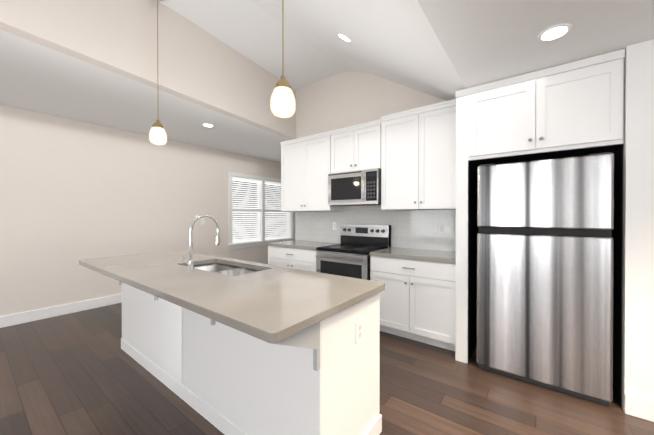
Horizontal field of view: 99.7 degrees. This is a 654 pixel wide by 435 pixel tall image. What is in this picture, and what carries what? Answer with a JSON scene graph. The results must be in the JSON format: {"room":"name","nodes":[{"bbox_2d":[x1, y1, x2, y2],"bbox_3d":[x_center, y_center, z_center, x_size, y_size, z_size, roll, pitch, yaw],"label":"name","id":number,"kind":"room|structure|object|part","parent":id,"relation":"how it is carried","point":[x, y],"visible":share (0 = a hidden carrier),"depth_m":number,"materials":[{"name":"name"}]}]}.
{"room":"kitchen","nodes":[
{"label":"kitchen","id":0,"kind":"room"},
{"bbox_2d":[0,29,289,162],"bbox_3d":[-2.602,-1.392,2.865,2.786,0.120,9.800,0,0,37],"label":"ceiling","id":1,"kind":"structure","parent":0,"point":[36,77],"depth_m":3.20,"materials":[{"name":"white paint"}]},
{"bbox_2d":[202,123,213,126],"bbox_3d":[-1.719,-1.334,3.991,0.170,0.008,0.170,0,0,37],"label":"recessed light","id":2,"kind":"object","parent":1,"relation":"in","point":[207,125],"visible":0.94,"depth_m":3.99,"materials":[{"name":"white"}]},
{"bbox_2d":[0,105,294,315],"bbox_3d":[-3.609,-0.572,3.724,0.150,3.750,9.950,0,0,37],"label":"wall","id":3,"kind":"structure","parent":0,"point":[73,193],"depth_m":3.94,"materials":[{"name":"beige paint"}]},
{"bbox_2d":[0,294,121,327],"bbox_3d":[-3.588,1.236,3.625,0.016,0.135,9.800,0,0,37],"label":"baseboard","id":4,"kind":"structure","parent":3,"relation":"attached to","point":[27,316],"depth_m":3.64,"materials":[{"name":"white wood"}]},
{"bbox_2d":[228,172,294,248],"bbox_3d":[-1.496,-0.160,6.492,0.210,1.625,1.970,0,0,37],"label":"window","id":5,"kind":"structure","parent":3,"relation":"in","point":[258,216],"depth_m":6.35,"materials":[{"name":"white"}]},
{"bbox_2d":[0,0,295,139],"bbox_3d":[-2.501,-1.799,1.489,0.134,0.951,7.788,0,0,31],"label":"wall","id":6,"kind":"structure","parent":0,"point":[199,66],"depth_m":2.73,"materials":[{"name":"beige paint"}]},
{"bbox_2d":[0,303,653,434],"bbox_3d":[-0.162,1.359,1.039,8.600,0.080,9.800,0,0,37],"label":"floor","id":7,"kind":"structure","parent":0,"point":[80,373],"depth_m":2.02,"materials":[{"name":"brown wood"}]},
{"bbox_2d":[84,266,381,434],"bbox_3d":[-0.945,0.875,2.117,2.554,0.874,0.883,0,0,37],"label":"kitchen island","id":8,"kind":"object","parent":7,"relation":"on","point":[226,346],"depth_m":1.56,"materials":[{"name":"white wood"}]},
{"bbox_2d":[79,250,384,345],"bbox_3d":[-0.976,0.417,2.127,2.665,0.040,0.915,0,0,37],"label":"island countertop","id":9,"kind":"structure","parent":8,"relation":"on","point":[271,305],"depth_m":1.53,"materials":[{"name":"beige stone"}]},
{"bbox_2d":[179,214,222,269],"bbox_3d":[-0.990,0.186,2.170,0.145,0.423,0.264,0,0,37],"label":"faucet","id":10,"kind":"object","parent":9,"relation":"on","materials":[{"name":"silver metal"}]},
{"bbox_2d":[195,262,254,277],"bbox_3d":[-0.855,0.532,2.258,0.881,0.214,0.430,0,0,37],"label":"sink","id":11,"kind":"object","parent":9,"relation":"in","point":[219,267],"depth_m":2.50,"materials":[{"name":"silver metal"}]},
{"bbox_2d":[356,319,362,343],"bbox_3d":[0.177,0.616,1.493,0.008,0.116,0.070,0,0,37],"label":"outlet","id":12,"kind":"object","parent":8,"relation":"attached to","point":[359,322],"depth_m":1.49,"materials":[{"name":"white plastic"}]},
{"bbox_2d":[267,245,316,271],"bbox_3d":[-0.326,0.864,4.152,0.978,0.874,0.618,0,0,37],"label":"base cabinet","id":13,"kind":"object","parent":7,"relation":"on","point":[303,259],"depth_m":3.87,"materials":[{"name":"white wood"}]},
{"bbox_2d":[267,241,338,248],"bbox_3d":[-0.330,0.406,4.144,0.978,0.040,0.632,0,0,37],"label":"countertop","id":14,"kind":"structure","parent":13,"relation":"on","point":[283,244],"depth_m":3.98,"materials":[{"name":"beige stone"}]},
{"bbox_2d":[315,224,390,279],"bbox_3d":[0.331,0.702,3.572,0.752,1.205,0.696,0,0,37],"label":"range","id":15,"kind":"object","parent":7,"relation":"on","point":[345,259],"visible":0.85,"depth_m":3.50,"materials":[{"name":"metal"}]},
{"bbox_2d":[370,253,470,356],"bbox_3d":[1.043,0.870,3.119,0.918,0.874,0.618,0,0,37],"label":"base cabinet","id":16,"kind":"object","parent":7,"relation":"on","point":[428,302],"depth_m":2.78,"materials":[{"name":"white wood"}]},
{"bbox_2d":[371,247,470,264],"bbox_3d":[1.039,0.412,3.110,0.918,0.040,0.632,0,0,37],"label":"countertop","id":17,"kind":"structure","parent":16,"relation":"on","point":[448,258],"depth_m":2.93,"materials":[{"name":"beige stone"}]},
{"bbox_2d":[477,152,613,405],"bbox_3d":[1.836,0.428,2.411,0.826,1.765,0.734,0,0,37],"label":"fridge","id":18,"kind":"object","parent":7,"relation":"on","point":[545,250],"visible":1,"depth_m":2.08,"materials":[{"name":"grey metal"}]},
{"bbox_3d":[1.635,0.698,2.146,0.826,1.128,0.065,0,0,37],"label":"door","id":19,"kind":"part","parent":18,"relation":"part of","materials":[{"name":"metal"}]},
{"bbox_3d":[1.635,-0.178,2.141,0.826,0.524,0.065,0,0,37],"label":"freezer door","id":20,"kind":"part","parent":18,"relation":"part of","materials":[{"name":"metal"}]},
{"bbox_2d":[296,71,444,247],"bbox_3d":[2.219,-0.566,2.689,6.800,3.750,0.120,0,0,37],"label":"wall","id":21,"kind":"structure","parent":0,"point":[341,100],"depth_m":4.02,"materials":[{"name":"beige paint"}]},
{"bbox_2d":[280,130,346,211],"bbox_3d":[-0.216,-0.637,4.234,1.043,1.075,0.341,0,0,37],"label":"upper cabinet","id":22,"kind":"object","parent":21,"relation":"attached to","point":[305,161],"depth_m":4.09,"materials":[{"name":"white wood"}]},
{"bbox_2d":[327,161,380,205],"bbox_3d":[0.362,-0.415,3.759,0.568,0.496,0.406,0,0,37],"label":"microwave","id":23,"kind":"object","parent":21,"relation":"attached to","point":[344,182],"depth_m":3.61,"materials":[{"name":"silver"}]},
{"bbox_2d":[363,161,378,204],"bbox_3d":[0.647,-0.414,3.543,0.219,0.496,0.406,0,0,37],"label":"control panel","id":24,"kind":"object","parent":23,"relation":"attached to","point":[371,178],"depth_m":3.38,"materials":[{"name":"black plastic"}]},
{"bbox_2d":[335,121,382,168],"bbox_3d":[0.454,-0.887,3.727,0.759,0.570,0.341,0,0,37],"label":"upper cabinet","id":25,"kind":"object","parent":21,"relation":"attached to","point":[358,144],"depth_m":3.55,"materials":[{"name":"white wood"}]},
{"bbox_2d":[295,209,455,251],"bbox_3d":[0.531,0.135,3.885,2.670,0.505,0.009,0,0,37],"label":"tile backsplash","id":26,"kind":"structure","parent":21,"relation":"attached to","point":[416,229],"depth_m":3.60,"materials":[{"name":"white tile"}]},
{"bbox_2d":[333,222,336,229],"bbox_3d":[0.115,0.131,4.188,0.070,0.116,0.008,0,0,37],"label":"outlet","id":27,"kind":"object","parent":26,"relation":"attached to","point":[334,225],"visible":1,"depth_m":4.18,"materials":[{"name":"white plastic"}]},
{"bbox_2d":[439,224,444,233],"bbox_3d":[1.352,0.136,3.254,0.070,0.116,0.008,0,0,37],"label":"outlet","id":28,"kind":"object","parent":26,"relation":"attached to","point":[441,228],"visible":1,"depth_m":3.25,"materials":[{"name":"white plastic"}]},
{"bbox_2d":[379,97,470,209],"bbox_3d":[1.127,-0.646,3.220,0.918,1.105,0.341,0,0,37],"label":"upper cabinet","id":29,"kind":"object","parent":21,"relation":"attached to","point":[432,156],"depth_m":3.04,"materials":[{"name":"white wood"}]},
{"bbox_2d":[467,49,624,168],"bbox_3d":[1.846,-0.828,2.440,0.961,0.636,0.718,0,0,37],"label":"upper cabinet","id":30,"kind":"object","parent":21,"relation":"attached to","point":[576,108],"depth_m":2.12,"materials":[{"name":"white wood"}]},
{"bbox_2d":[158,0,653,100],"bbox_3d":[-0.107,-1.698,-0.398,6.800,1.130,7.600,0,0,37],"label":"ceiling","id":31,"kind":"structure","parent":0,"point":[445,50],"depth_m":2.10,"materials":[{"name":"white paint"}]},
{"bbox_2d":[149,0,166,144],"bbox_3d":[-1.643,-1.437,2.680,0.152,1.446,0.152,0,0,37],"label":"pendant light","id":32,"kind":"object","parent":31,"relation":"hanging from","point":[157,134],"visible":1,"depth_m":2.65,"materials":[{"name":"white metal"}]},
{"bbox_2d":[270,0,295,117],"bbox_3d":[-0.266,-1.108,1.667,0.152,0.980,0.152,0,0,37],"label":"pendant light","id":33,"kind":"object","parent":31,"relation":"hanging from","point":[282,102],"visible":1,"depth_m":1.62,"materials":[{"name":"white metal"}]},
{"bbox_2d":[337,33,351,41],"bbox_3d":[0.175,-1.792,2.746,0.144,0.094,0.170,0,0,37],"label":"recessed light","id":34,"kind":"object","parent":31,"relation":"in","point":[344,37],"visible":0.94,"depth_m":2.72,"materials":[{"name":"white plastic"}]},
{"bbox_2d":[537,23,571,41],"bbox_3d":[1.406,-1.141,1.708,0.170,0.008,0.170,0,0,37],"label":"recessed light","id":35,"kind":"object","parent":31,"relation":"in","point":[554,32],"visible":1,"depth_m":1.69,"materials":[{"name":"white"}]},
{"bbox_2d":[621,39,653,411],"bbox_3d":[3.450,0.087,1.223,3.065,2.460,0.737,0,0,37],"label":"wall","id":36,"kind":"structure","parent":0,"point":[638,277],"depth_m":1.82,"materials":[{"name":"white paint"}]},
{"bbox_2d":[625,393,653,421],"bbox_3d":[3.223,1.252,0.929,3.065,0.135,0.016,0,0,37],"label":"baseboard","id":37,"kind":"structure","parent":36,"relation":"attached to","point":[639,407],"depth_m":1.81,"materials":[{"name":"white"}]}
]}

